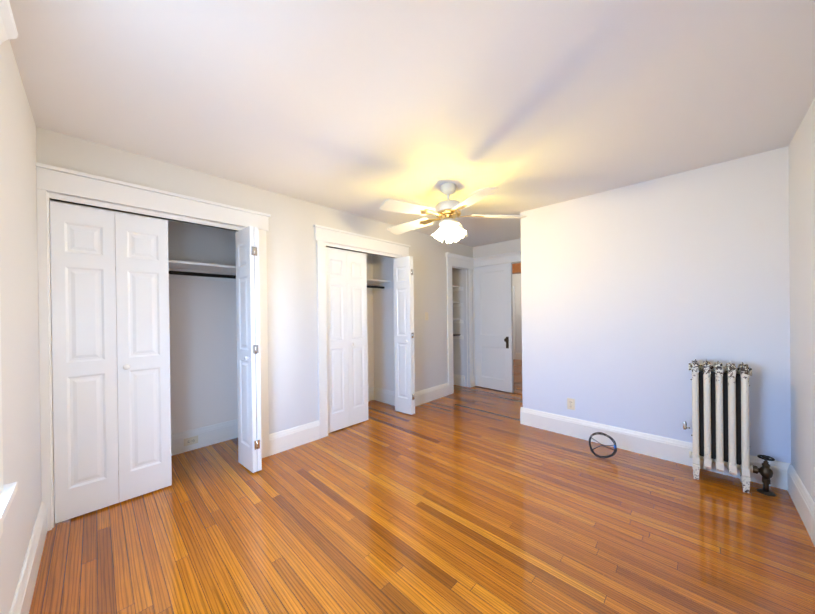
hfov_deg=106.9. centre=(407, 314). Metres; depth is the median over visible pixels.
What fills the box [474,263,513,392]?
entry door
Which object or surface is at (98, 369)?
bifold closet doors
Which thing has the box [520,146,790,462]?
wall
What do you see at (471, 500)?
floor
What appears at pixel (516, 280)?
wall
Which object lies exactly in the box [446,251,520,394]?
door frame
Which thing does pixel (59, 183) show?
trim
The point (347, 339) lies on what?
bifold closet doors
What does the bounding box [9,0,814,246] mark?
ceiling
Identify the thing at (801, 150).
wall
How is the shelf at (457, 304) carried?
attached to the closet
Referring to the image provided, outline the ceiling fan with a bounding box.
[380,183,526,242]
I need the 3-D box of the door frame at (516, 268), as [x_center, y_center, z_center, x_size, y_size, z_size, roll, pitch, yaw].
[2.216,0.132,5.783,1.190,2.225,0.140,-1,0,44]
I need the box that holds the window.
[0,0,17,537]
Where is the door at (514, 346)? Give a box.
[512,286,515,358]
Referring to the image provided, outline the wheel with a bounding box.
[589,432,616,457]
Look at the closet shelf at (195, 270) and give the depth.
2.83 m
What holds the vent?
attached to the radiator
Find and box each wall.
[0,39,40,613]
[36,126,473,433]
[473,238,520,257]
[512,273,521,352]
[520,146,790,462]
[788,98,814,502]
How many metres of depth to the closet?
3.06 m
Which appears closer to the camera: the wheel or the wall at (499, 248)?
the wheel
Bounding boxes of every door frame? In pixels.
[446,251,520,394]
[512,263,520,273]
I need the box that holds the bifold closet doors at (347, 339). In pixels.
[326,246,414,433]
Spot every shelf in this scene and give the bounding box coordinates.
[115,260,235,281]
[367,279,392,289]
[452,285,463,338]
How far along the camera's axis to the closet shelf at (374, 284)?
4.29 m
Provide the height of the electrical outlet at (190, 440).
0.070 m
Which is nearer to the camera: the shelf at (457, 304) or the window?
the window
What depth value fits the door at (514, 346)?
8.22 m
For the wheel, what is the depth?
2.65 m
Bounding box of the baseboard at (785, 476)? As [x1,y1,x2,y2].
[9,353,814,613]
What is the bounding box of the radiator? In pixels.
[683,359,775,496]
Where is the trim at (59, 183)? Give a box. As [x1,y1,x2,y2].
[36,162,409,530]
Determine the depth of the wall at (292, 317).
2.96 m
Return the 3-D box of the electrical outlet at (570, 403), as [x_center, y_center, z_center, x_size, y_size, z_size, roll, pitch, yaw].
[1.694,0.928,3.131,0.070,0.114,0.008,-1,0,44]
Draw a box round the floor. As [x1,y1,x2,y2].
[29,359,814,613]
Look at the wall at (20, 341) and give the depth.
1.32 m
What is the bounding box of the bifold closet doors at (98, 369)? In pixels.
[49,198,261,525]
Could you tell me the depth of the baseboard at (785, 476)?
2.79 m
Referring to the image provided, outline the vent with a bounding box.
[683,421,689,429]
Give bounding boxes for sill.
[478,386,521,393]
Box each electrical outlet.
[184,436,197,445]
[567,398,574,409]
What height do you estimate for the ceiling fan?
0.508 m
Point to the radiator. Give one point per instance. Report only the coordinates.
(720, 417)

